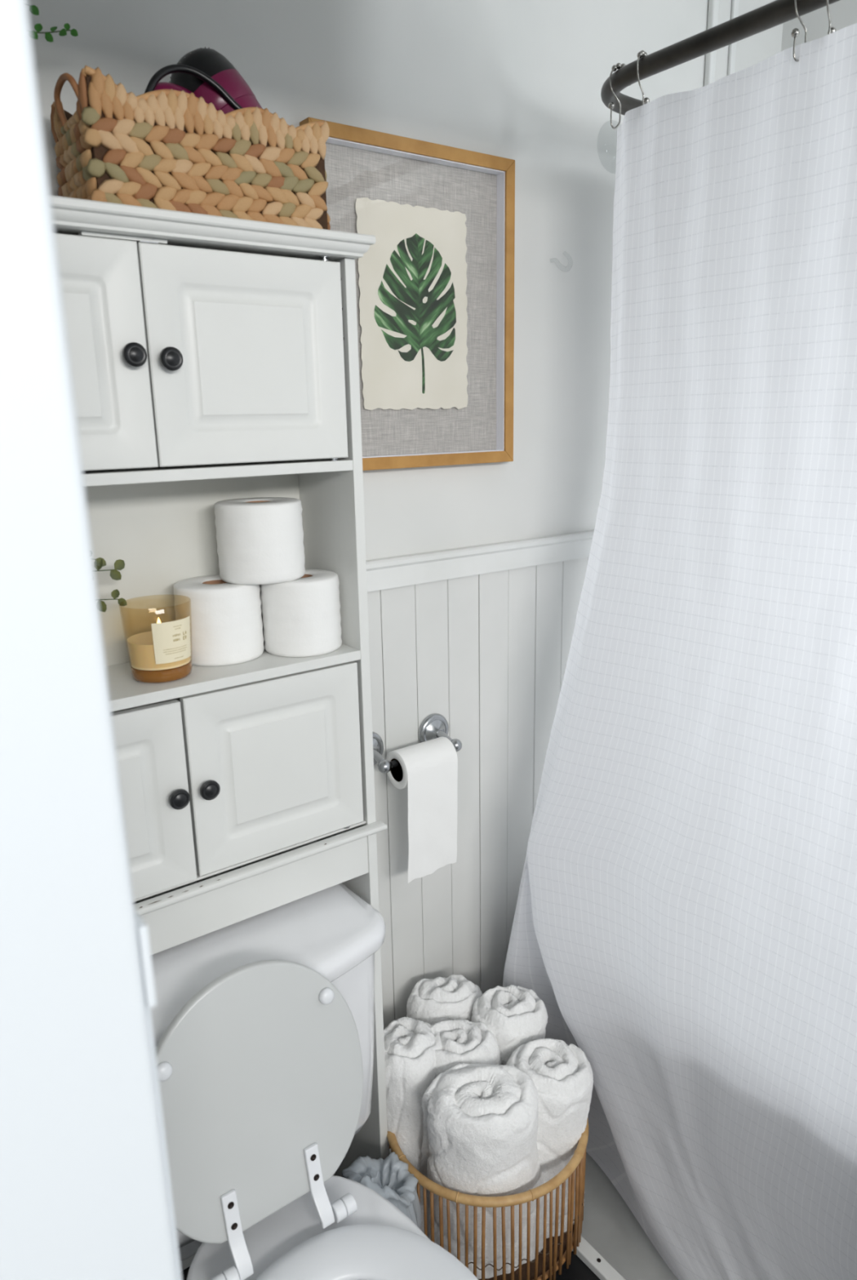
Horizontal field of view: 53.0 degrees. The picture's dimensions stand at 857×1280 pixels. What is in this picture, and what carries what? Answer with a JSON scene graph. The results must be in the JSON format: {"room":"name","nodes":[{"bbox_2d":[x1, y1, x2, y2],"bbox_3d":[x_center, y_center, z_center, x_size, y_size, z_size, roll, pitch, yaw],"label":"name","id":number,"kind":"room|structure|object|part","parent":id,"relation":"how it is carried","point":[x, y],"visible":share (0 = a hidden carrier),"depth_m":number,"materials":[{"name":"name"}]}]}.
{"room":"bathroom","nodes":[
{"label":"bathroom","id":0,"kind":"room"},
{"bbox_2d":[0,0,178,1279],"bbox_3d":[0.005,0.256,-0.224,2.370,2.450,1.450,-12,18,-35],"label":"wall","id":1,"kind":"structure","parent":0,"point":[84,1191],"depth_m":0.39,"materials":[{"name":"white paint"}]},
{"bbox_2d":[134,910,182,1279],"bbox_3d":[-0.162,0.699,0.614,0.005,1.176,0.111,-12,18,-35],"label":"trim","id":2,"kind":"structure","parent":1,"relation":"attached to","point":[142,928],"depth_m":0.44,"materials":[{"name":"white paint"}]},
{"bbox_2d":[181,1251,599,1279],"bbox_3d":[0.641,1.471,0.046,3.300,0.060,3.886,-12,18,-35],"label":"floor","id":3,"kind":"structure","parent":0,"point":[578,1269],"depth_m":1.47,"materials":[{"name":"white tile"}]},
{"bbox_2d":[50,195,388,1177],"bbox_3d":[-0.351,0.306,1.214,0.596,1.640,0.198,-12,18,-35],"label":"tall cabinet","id":4,"kind":"object","parent":3,"relation":"on","point":[213,359],"visible":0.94,"depth_m":1.13,"materials":[{"name":"paint"}]},
{"bbox_2d":[27,4,78,42],"bbox_3d":[-0.486,-0.591,0.923,0.230,0.247,0.090,-12,18,-35],"label":"potted plant","id":5,"kind":"object","parent":4,"relation":"on","point":[33,9],"visible":0.6,"depth_m":0.95,"materials":[{"name":"green plant"}]},
{"bbox_3d":[-0.458,-0.610,0.940,0.147,0.134,0.008,-12,18,-37],"label":"stem","id":6,"kind":"part","parent":5,"relation":"part of","materials":[{"name":"green plant"}]},
{"bbox_3d":[-0.433,-0.305,0.922,0.261,0.248,0.015,-12,18,-35],"label":"door","id":7,"kind":"part","parent":4,"relation":"part of","materials":[{"name":"paint"}]},
{"bbox_2d":[93,557,126,612],"bbox_3d":[-0.473,-0.032,1.065,0.212,0.196,0.090,-12,18,-35],"label":"eucalyptus","id":8,"kind":"object","parent":4,"relation":"on","point":[119,564],"visible":0.15,"depth_m":1.11,"materials":[{"name":"green plant"}]},
{"bbox_3d":[-0.340,-0.449,0.960,0.095,0.004,0.013,-12,18,-35],"label":"catch plate","id":9,"kind":"part","parent":4,"relation":"part of","materials":[{"name":"paint"}]},
{"bbox_3d":[-0.334,-0.322,0.972,0.027,0.027,0.020,-12,18,-35],"label":"knob","id":10,"kind":"part","parent":4,"relation":"part of","materials":[{"name":"black metal"}]},
{"bbox_3d":[-0.316,-0.449,0.970,0.021,0.001,0.006,-12,18,-35],"label":"catch plate","id":11,"kind":"part","parent":4,"relation":"part of","materials":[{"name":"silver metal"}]},
{"bbox_3d":[-0.423,0.221,1.059,0.261,0.252,0.015,-12,18,-35],"label":"door","id":12,"kind":"part","parent":4,"relation":"part of","materials":[{"name":"paint"}]},
{"bbox_2d":[126,616,192,683],"bbox_3d":[-0.354,-0.002,1.130,0.089,0.100,0.089,-12,18,-35],"label":"candle","id":13,"kind":"object","parent":4,"relation":"on","point":[162,654],"visible":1,"depth_m":1.10,"materials":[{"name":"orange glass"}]},
{"bbox_2d":[130,659,192,683],"bbox_3d":[-0.353,0.038,1.140,0.078,0.018,0.078,-12,18,-35],"label":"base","id":14,"kind":"object","parent":13,"relation":"attached to","point":[170,670],"depth_m":1.11,"materials":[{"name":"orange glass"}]},
{"bbox_2d":[163,624,186,658],"bbox_3d":[-0.324,0.003,1.103,0.006,0.043,0.035,12,20,41],"label":"print","id":15,"kind":"object","parent":13,"relation":"on","point":[175,636],"depth_m":1.10,"materials":[{"name":"beige paper"}]},
{"bbox_3d":[-0.300,-0.326,0.997,0.027,0.027,0.020,-12,18,-35],"label":"knob","id":16,"kind":"part","parent":4,"relation":"part of","materials":[{"name":"black metal"}]},
{"bbox_3d":[-0.323,0.204,1.110,0.027,0.027,0.020,-12,18,-35],"label":"knob","id":17,"kind":"part","parent":4,"relation":"part of","materials":[{"name":"black metal"}]},
{"bbox_2d":[50,65,330,230],"bbox_3d":[-0.285,-0.577,1.061,0.320,0.144,0.147,-12,18,-35],"label":"woven basket","id":18,"kind":"object","parent":4,"relation":"on","point":[171,149],"visible":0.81,"depth_m":0.99,"materials":[{"name":"brown wicker"}]},
{"bbox_3d":[-0.397,-0.597,0.948,0.016,0.043,0.079,-12,18,-35],"label":"handle","id":19,"kind":"part","parent":18,"relation":"part of","materials":[{"name":"brown wicker"}]},
{"bbox_2d":[144,46,262,114],"bbox_3d":[-0.285,-0.640,1.060,0.218,0.169,0.114,-12,18,-35],"label":"hair dryer","id":20,"kind":"object","parent":18,"relation":"in","point":[206,73],"visible":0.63,"depth_m":1.03,"materials":[{"name":"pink plastic"}]},
{"bbox_3d":[-0.284,-0.638,1.050,0.123,0.062,0.030,-13,19,-39],"label":"handle","id":21,"kind":"part","parent":20,"relation":"part of","materials":[{"name":"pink plastic"}]},
{"bbox_3d":[-0.263,-0.635,1.028,0.216,0.088,0.019,-10,17,-31],"label":"power cord","id":22,"kind":"part","parent":20,"relation":"part of","materials":[{"name":"black plastic"}]},
{"bbox_3d":[-0.414,-0.078,1.193,0.539,0.836,0.008,-12,18,-35],"label":"panel","id":23,"kind":"part","parent":4,"relation":"part of","materials":[{"name":"white wood"}]},
{"bbox_3d":[-0.290,0.197,1.134,0.027,0.027,0.020,-12,18,-35],"label":"knob","id":24,"kind":"part","parent":4,"relation":"part of","materials":[{"name":"black metal"}]},
{"bbox_3d":[-0.366,-0.476,1.010,0.596,0.024,0.198,-12,18,-35],"label":"crown","id":25,"kind":"part","parent":4,"relation":"part of","materials":[{"name":"paint"}]},
{"bbox_2d":[83,458,352,486],"bbox_3d":[-0.367,-0.211,1.088,0.539,0.014,0.160,-12,18,-35],"label":"shelf","id":26,"kind":"object","parent":4,"relation":"attached to","point":[157,471],"depth_m":1.07,"materials":[{"name":"paint"}]},
{"bbox_2d":[173,574,264,666],"bbox_3d":[-0.296,-0.030,1.219,0.120,0.108,0.120,-12,18,-35],"label":"toilet roll","id":27,"kind":"object","parent":4,"relation":"on","point":[226,623],"visible":0.83,"depth_m":1.17,"materials":[{"name":"white paper"}]},
{"bbox_2d":[106,640,360,711],"bbox_3d":[-0.362,0.051,1.157,0.539,0.014,0.160,-12,18,-35],"label":"shelf","id":28,"kind":"object","parent":4,"relation":"attached to","point":[204,684],"depth_m":1.15,"materials":[{"name":"paint"}]},
{"bbox_3d":[-0.221,-0.349,1.074,0.262,0.247,0.015,-12,18,-35],"label":"door","id":29,"kind":"part","parent":4,"relation":"part of","materials":[{"name":"paint"}]},
{"bbox_2d":[133,819,365,902],"bbox_3d":[-0.358,0.309,1.226,0.539,0.004,0.156,-12,18,-35],"label":"shelf","id":30,"kind":"object","parent":4,"relation":"attached to","point":[198,874],"depth_m":1.20,"materials":[{"name":"paint"}]},
{"bbox_3d":[-0.210,0.175,1.211,0.262,0.252,0.015,-12,18,-35],"label":"door","id":31,"kind":"part","parent":4,"relation":"part of","materials":[{"name":"paint"}]},
{"bbox_2d":[259,568,342,657],"bbox_3d":[-0.185,-0.041,1.253,0.115,0.108,0.114,-12,18,-35],"label":"toilet roll","id":32,"kind":"object","parent":4,"relation":"on","point":[301,616],"visible":0.9,"depth_m":1.21,"materials":[{"name":"white paper"}]},
{"bbox_2d":[213,497,305,584],"bbox_3d":[-0.237,-0.142,1.213,0.122,0.108,0.122,-12,18,-35],"label":"toilet roll","id":33,"kind":"object","parent":32,"relation":"on","point":[260,540],"visible":1,"depth_m":1.17,"materials":[{"name":"white paper"}]},
{"bbox_3d":[-0.137,0.269,1.388,0.016,1.616,0.168,-12,18,-35],"label":"panel","id":34,"kind":"part","parent":4,"relation":"part of","materials":[{"name":"paint"}]},
{"bbox_2d":[150,882,478,1279],"bbox_3d":[-0.156,0.795,1.083,0.525,0.753,0.772,-12,18,-35],"label":"toilet","id":35,"kind":"object","parent":3,"relation":"on","point":[263,1024],"visible":0.63,"depth_m":1.10,"materials":[{"name":"white ceramic"}]},
{"bbox_3d":[-0.217,0.571,1.090,0.299,0.320,0.076,-12,18,-35],"label":"lid","id":36,"kind":"part","parent":35,"relation":"part of","materials":[{"name":"white plastic"}]},
{"bbox_3d":[-0.313,0.450,1.204,0.525,0.062,0.262,-12,18,-35],"label":"tank lid","id":37,"kind":"part","parent":35,"relation":"part of","materials":[{"name":"white ceramic"}]},
{"bbox_3d":[-0.313,0.640,1.258,0.502,0.334,0.232,-12,18,-35],"label":"tank","id":38,"kind":"part","parent":35,"relation":"part of","materials":[{"name":"white ceramic"}]},
{"bbox_3d":[-0.102,0.991,1.055,0.316,0.386,0.590,-12,18,-35],"label":"bowl","id":39,"kind":"part","parent":35,"relation":"part of","materials":[{"name":"white ceramic"}]},
{"bbox_3d":[-0.056,0.807,0.937,0.322,0.020,0.391,-12,18,-35],"label":"seat","id":40,"kind":"part","parent":35,"relation":"part of","materials":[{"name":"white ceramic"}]},
{"bbox_2d":[342,1151,421,1229],"bbox_3d":[-0.076,0.953,1.389,0.127,0.290,0.127,-12,18,-35],"label":"trash bag","id":41,"kind":"object","parent":3,"relation":"on","point":[390,1177],"visible":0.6,"depth_m":1.38,"materials":[{"name":"grey"}]},
{"bbox_2d":[386,1119,588,1279],"bbox_3d":[0.103,0.932,1.535,0.354,0.214,0.355,-12,18,-35],"label":"rattan basket","id":42,"kind":"object","parent":3,"relation":"on","point":[556,1250],"visible":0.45,"depth_m":1.38,"materials":[{"name":"wicker"}]},
{"bbox_2d":[383,1016,442,1233],"bbox_3d":[-0.011,0.852,1.530,0.165,0.364,0.176,-12,18,-35],"label":"rolled towel","id":43,"kind":"object","parent":42,"relation":"in","point":[411,1044],"visible":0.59,"depth_m":1.46,"materials":[{"name":"fabric"}]},
{"bbox_3d":[-0.015,0.968,1.417,0.005,0.200,0.007,1,15,8],"label":"rod","id":44,"kind":"part","parent":42,"relation":"part of","materials":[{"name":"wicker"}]},
{"bbox_3d":[-0.004,0.971,1.408,0.007,0.201,0.005,-12,18,-35],"label":"rod","id":45,"kind":"part","parent":42,"relation":"part of","materials":[{"name":"wicker"}]},
{"bbox_3d":[0.008,0.973,1.399,0.009,0.201,0.007,-12,18,-35],"label":"rod","id":46,"kind":"part","parent":42,"relation":"part of","materials":[{"name":"wicker"}]},
{"bbox_3d":[0.022,0.974,1.392,0.008,0.200,0.007,-12,18,-35],"label":"rod","id":47,"kind":"part","parent":42,"relation":"part of","materials":[{"name":"wicker"}]},
{"bbox_2d":[406,973,482,1025],"bbox_3d":[0.047,0.825,1.631,0.174,0.366,0.162,0,15,4],"label":"rolled towel","id":48,"kind":"object","parent":42,"relation":"in","point":[432,1001],"visible":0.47,"depth_m":1.59,"materials":[{"name":"fabric"}]},
{"bbox_3d":[0.034,0.976,1.385,0.007,0.201,0.006,1,15,8],"label":"rod","id":49,"kind":"part","parent":42,"relation":"part of","materials":[{"name":"wicker"}]},
{"bbox_3d":[0.048,0.978,1.381,0.006,0.203,0.006,-12,18,-35],"label":"rod","id":50,"kind":"part","parent":42,"relation":"part of","materials":[{"name":"wicker"}]},
{"bbox_2d":[430,1019,502,1077],"bbox_3d":[0.070,0.849,1.552,0.169,0.349,0.164,-12,18,-35],"label":"rolled towel","id":51,"kind":"object","parent":42,"relation":"in","point":[463,1041],"visible":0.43,"depth_m":1.49,"materials":[{"name":"fabric"}]},
{"bbox_3d":[0.061,0.979,1.376,0.006,0.202,0.007,-12,18,-35],"label":"rod","id":52,"kind":"part","parent":42,"relation":"part of","materials":[{"name":"wicker"}]},
{"bbox_3d":[0.074,0.978,1.374,0.006,0.200,0.009,-12,18,-35],"label":"rod","id":53,"kind":"part","parent":42,"relation":"part of","materials":[{"name":"wicker"}]},
{"bbox_2d":[419,1062,547,1279],"bbox_3d":[0.092,0.872,1.462,0.221,0.365,0.214,-12,18,-35],"label":"rolled towel","id":54,"kind":"object","parent":42,"relation":"in","point":[481,1121],"visible":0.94,"depth_m":1.38,"materials":[{"name":"fabric"}]},
{"bbox_3d":[0.088,0.980,1.373,0.007,0.204,0.010,1,15,8],"label":"rod","id":55,"kind":"part","parent":42,"relation":"part of","materials":[{"name":"wicker"}]},
{"bbox_3d":[0.106,0.980,1.371,0.008,0.203,0.006,-7,16,-21],"label":"rod","id":56,"kind":"part","parent":42,"relation":"part of","materials":[{"name":"wicker"}]},
{"bbox_3d":[0.120,0.978,1.371,0.009,0.200,0.005,-7,16,-21],"label":"rod","id":57,"kind":"part","parent":42,"relation":"part of","materials":[{"name":"wicker"}]},
{"bbox_2d":[471,984,547,1065],"bbox_3d":[0.134,0.823,1.613,0.172,0.367,0.153,-12,18,-35],"label":"rolled towel","id":58,"kind":"object","parent":42,"relation":"in","point":[516,1016],"visible":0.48,"depth_m":1.54,"materials":[{"name":"fabric"}]},
{"bbox_3d":[0.134,0.977,1.373,0.008,0.200,0.007,-12,18,-35],"label":"rod","id":59,"kind":"part","parent":42,"relation":"part of","materials":[{"name":"wicker"}]},
{"bbox_3d":[0.147,0.977,1.376,0.006,0.201,0.005,-7,16,-21],"label":"rod","id":60,"kind":"part","parent":42,"relation":"part of","materials":[{"name":"wicker"}]},
{"bbox_3d":[0.160,0.975,1.379,0.006,0.200,0.005,-7,16,-21],"label":"rod","id":61,"kind":"part","parent":42,"relation":"part of","materials":[{"name":"wicker"}]},
{"bbox_3d":[0.174,0.975,1.386,0.008,0.203,0.006,10,18,37],"label":"rod","id":62,"kind":"part","parent":42,"relation":"part of","materials":[{"name":"wicker"}]},
{"bbox_3d":[0.188,0.971,1.392,0.006,0.200,0.007,-12,18,-35],"label":"rod","id":63,"kind":"part","parent":42,"relation":"part of","materials":[{"name":"wicker"}]},
{"bbox_2d":[506,1038,593,1238],"bbox_3d":[0.192,0.864,1.519,0.180,0.343,0.179,-12,18,-35],"label":"rolled towel","id":64,"kind":"object","parent":42,"relation":"in","point":[562,1074],"visible":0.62,"depth_m":1.44,"materials":[{"name":"fabric"}]},
{"bbox_3d":[0.199,0.969,1.398,0.008,0.200,0.006,-12,18,-35],"label":"rod","id":65,"kind":"part","parent":42,"relation":"part of","materials":[{"name":"wicker"}]},
{"bbox_3d":[0.208,0.967,1.406,0.009,0.200,0.006,10,18,37],"label":"rod","id":66,"kind":"part","parent":42,"relation":"part of","materials":[{"name":"wicker"}]},
{"bbox_3d":[0.219,0.965,1.415,0.008,0.200,0.007,1,15,8],"label":"rod","id":67,"kind":"part","parent":42,"relation":"part of","materials":[{"name":"wicker"}]},
{"bbox_3d":[0.233,0.962,1.427,0.005,0.203,0.006,1,15,8],"label":"rod","id":68,"kind":"part","parent":42,"relation":"part of","materials":[{"name":"wicker"}]},
{"bbox_3d":[0.238,0.961,1.435,0.010,0.203,0.007,-7,16,-21],"label":"rod","id":69,"kind":"part","parent":42,"relation":"part of","materials":[{"name":"wicker"}]},
{"bbox_3d":[0.249,0.955,1.449,0.006,0.201,0.009,1,15,8],"label":"rod","id":70,"kind":"part","parent":42,"relation":"part of","materials":[{"name":"wicker"}]},
{"bbox_3d":[0.257,0.952,1.463,0.007,0.201,0.006,10,18,37],"label":"rod","id":71,"kind":"part","parent":42,"relation":"part of","materials":[{"name":"wicker"}]},
{"bbox_3d":[0.262,0.949,1.473,0.007,0.202,0.006,-12,18,-35],"label":"rod","id":72,"kind":"part","parent":42,"relation":"part of","materials":[{"name":"wicker"}]},
{"bbox_3d":[0.267,0.945,1.488,0.008,0.201,0.006,-12,18,-35],"label":"rod","id":73,"kind":"part","parent":42,"relation":"part of","materials":[{"name":"wicker"}]},
{"bbox_2d":[572,1151,678,1279],"bbox_3d":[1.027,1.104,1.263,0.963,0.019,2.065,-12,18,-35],"label":"bathtub","id":74,"kind":"object","parent":3,"relation":"on","point":[614,1245],"visible":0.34,"depth_m":1.50,"materials":[{"name":"ceramic"}]},
{"bbox_2d":[26,0,783,1029],"bbox_3d":[-0.002,-0.210,1.563,2.040,2.450,0.109,-12,18,-35],"label":"wall","id":75,"kind":"structure","parent":0,"point":[521,81],"depth_m":1.55,"materials":[{"name":"paint"}]},
{"bbox_2d":[179,1172,335,1271],"bbox_3d":[-0.324,1.015,1.548,0.859,0.100,0.018,-12,18,-35],"label":"baseboard","id":76,"kind":"structure","parent":75,"relation":"attached to","point":[184,1264],"depth_m":1.48,"materials":[{"name":"paint"}]},
{"bbox_2d":[299,116,515,471],"bbox_3d":[-0.015,-0.533,1.396,0.392,0.494,0.026,-12,18,-35],"label":"picture","id":77,"kind":"object","parent":75,"relation":"attached to","point":[435,286],"visible":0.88,"depth_m":1.41,"materials":[{"name":"brown wood"}]},
{"bbox_3d":[-0.165,-0.502,1.289,0.019,0.493,0.026,-12,18,-35],"label":"frame","id":78,"kind":"part","parent":77,"relation":"part of","materials":[{"name":"brown wood"}]},
{"bbox_3d":[-0.020,-0.762,1.336,0.390,0.019,0.026,-12,18,-35],"label":"frame","id":79,"kind":"part","parent":77,"relation":"part of","materials":[{"name":"brown wood"}]},
{"bbox_2d":[374,233,456,393],"bbox_3d":[-0.019,-0.529,1.400,0.165,0.246,0.001,-12,18,-35],"label":"print","id":80,"kind":"object","parent":77,"relation":"attached to","point":[421,335],"depth_m":1.39},
{"bbox_3d":[-0.011,-0.304,1.456,0.390,0.019,0.026,-12,18,-35],"label":"frame","id":81,"kind":"part","parent":77,"relation":"part of","materials":[{"name":"brown wood"}]},
{"bbox_3d":[0.134,-0.564,1.502,0.019,0.493,0.026,-12,18,-35],"label":"frame","id":82,"kind":"part","parent":77,"relation":"part of","materials":[{"name":"brown wood"}]},
{"bbox_2d":[372,713,462,773],"bbox_3d":[-0.028,0.188,1.523,0.213,0.067,0.074,-12,18,-35],"label":"paper holder","id":83,"kind":"object","parent":75,"relation":"attached to","point":[435,726],"visible":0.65,"depth_m":1.57,"materials":[{"name":"silver metal"}]},
{"bbox_3d":[-0.102,0.195,1.501,0.067,0.067,0.023,-12,18,-35],"label":"wall plate","id":84,"kind":"part","parent":83,"relation":"part of","materials":[{"name":"silver metal"}]},
{"bbox_3d":[-0.085,0.204,1.480,0.017,0.026,0.048,-12,18,-35],"label":"arm","id":85,"kind":"part","parent":83,"relation":"part of","materials":[{"name":"silver metal"}]},
{"bbox_2d":[386,737,457,883],"bbox_3d":[-0.011,0.297,1.530,0.110,0.237,0.068,-12,18,-35],"label":"toilet roll","id":86,"kind":"object","parent":83,"relation":"hanging from","point":[428,769],"visible":0.97,"depth_m":1.50,"materials":[{"name":"white paper"}]},
{"bbox_3d":[0.015,0.171,1.585,0.067,0.067,0.023,-12,18,-35],"label":"wall plate","id":87,"kind":"part","parent":83,"relation":"part of","materials":[{"name":"silver metal"}]},
{"bbox_3d":[0.033,0.180,1.563,0.017,0.026,0.048,-12,18,-35],"label":"arm","id":88,"kind":"part","parent":83,"relation":"part of","materials":[{"name":"silver metal"}]},
{"bbox_2d":[366,529,594,591],"bbox_3d":[0.041,-0.136,1.541,1.818,0.050,0.020,-12,18,-35],"label":"trim","id":89,"kind":"structure","parent":75,"relation":"attached to","point":[384,573],"depth_m":1.56,"materials":[{"name":"paint"}]},
{"bbox_2d":[704,0,719,85],"bbox_3d":[0.567,-0.528,1.850,0.019,1.999,0.016,-12,18,-35],"label":"trim","id":90,"kind":"structure","parent":75,"relation":"attached to","point":[713,5],"depth_m":1.68,"materials":[{"name":"paint"}]},
{"bbox_2d":[727,0,739,75],"bbox_3d":[0.623,-0.541,1.894,0.016,1.999,0.008,-12,18,-35],"label":"trim","id":91,"kind":"structure","parent":75,"relation":"attached to","point":[735,6],"depth_m":1.72,"materials":[{"name":"paint"}]},
{"bbox_2d":[781,0,856,51],"bbox_3d":[1.634,-0.094,0.997,0.100,2.450,2.786,-12,18,-35],"label":"wall","id":92,"kind":"structure","parent":0,"point":[843,13],"depth_m":1.75,"materials":[{"name":"paint"}]},
{"bbox_2d":[600,0,839,115],"bbox_3d":[0.976,-0.773,0.976,0.756,0.064,1.550,-12,18,-35],"label":"curtain rod","id":93,"kind":"object","parent":92,"relation":"attached to","point":[777,12],"visible":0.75,"depth_m":1.16,"materials":[{"name":"brown metal"}]},
{"bbox_2d":[608,62,631,128],"bbox_3d":[0.289,-0.821,1.299,0.038,0.089,0.010,-7,16,-22],"label":"curtain hook","id":94,"kind":"object","parent":93,"relation":"hanging from","point":[611,105],"visible":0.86,"depth_m":1.29,"materials":[{"name":"silver metal"}]},
{"bbox_2d":[636,50,649,105],"bbox_3d":[0.313,-0.811,1.259,0.010,0.089,0.040,10,19,37],"label":"curtain hook","id":95,"kind":"object","parent":93,"relation":"hanging from","point":[641,54],"visible":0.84,"depth_m":1.25,"materials":[{"name":"silver metal"}]},
{"bbox_2d":[502,22,856,1279],"bbox_3d":[0.699,0.177,1.125,0.444,1.807,1.556,-12,18,-35],"label":"shower curtain","id":96,"kind":"object","parent":93,"relation":"hanging from","point":[685,919],"visible":0.91,"depth_m":1.26,"materials":[{"name":"fabric"}]},
{"bbox_2d":[791,0,807,62],"bbox_3d":[0.465,-0.762,1.059,0.038,0.089,0.010,-5,15,-15],"label":"curtain hook","id":97,"kind":"object","parent":93,"relation":"hanging from","point":[795,33],"visible":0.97,"depth_m":1.06,"materials":[{"name":"silver metal"}]},
{"bbox_2d":[826,0,835,35],"bbox_3d":[0.483,-0.756,1.036,0.010,0.089,0.040,10,19,37],"label":"curtain hook","id":98,"kind":"object","parent":93,"relation":"hanging from","point":[831,29],"visible":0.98,"depth_m":1.04,"materials":[{"name":"silver metal"}]}
]}

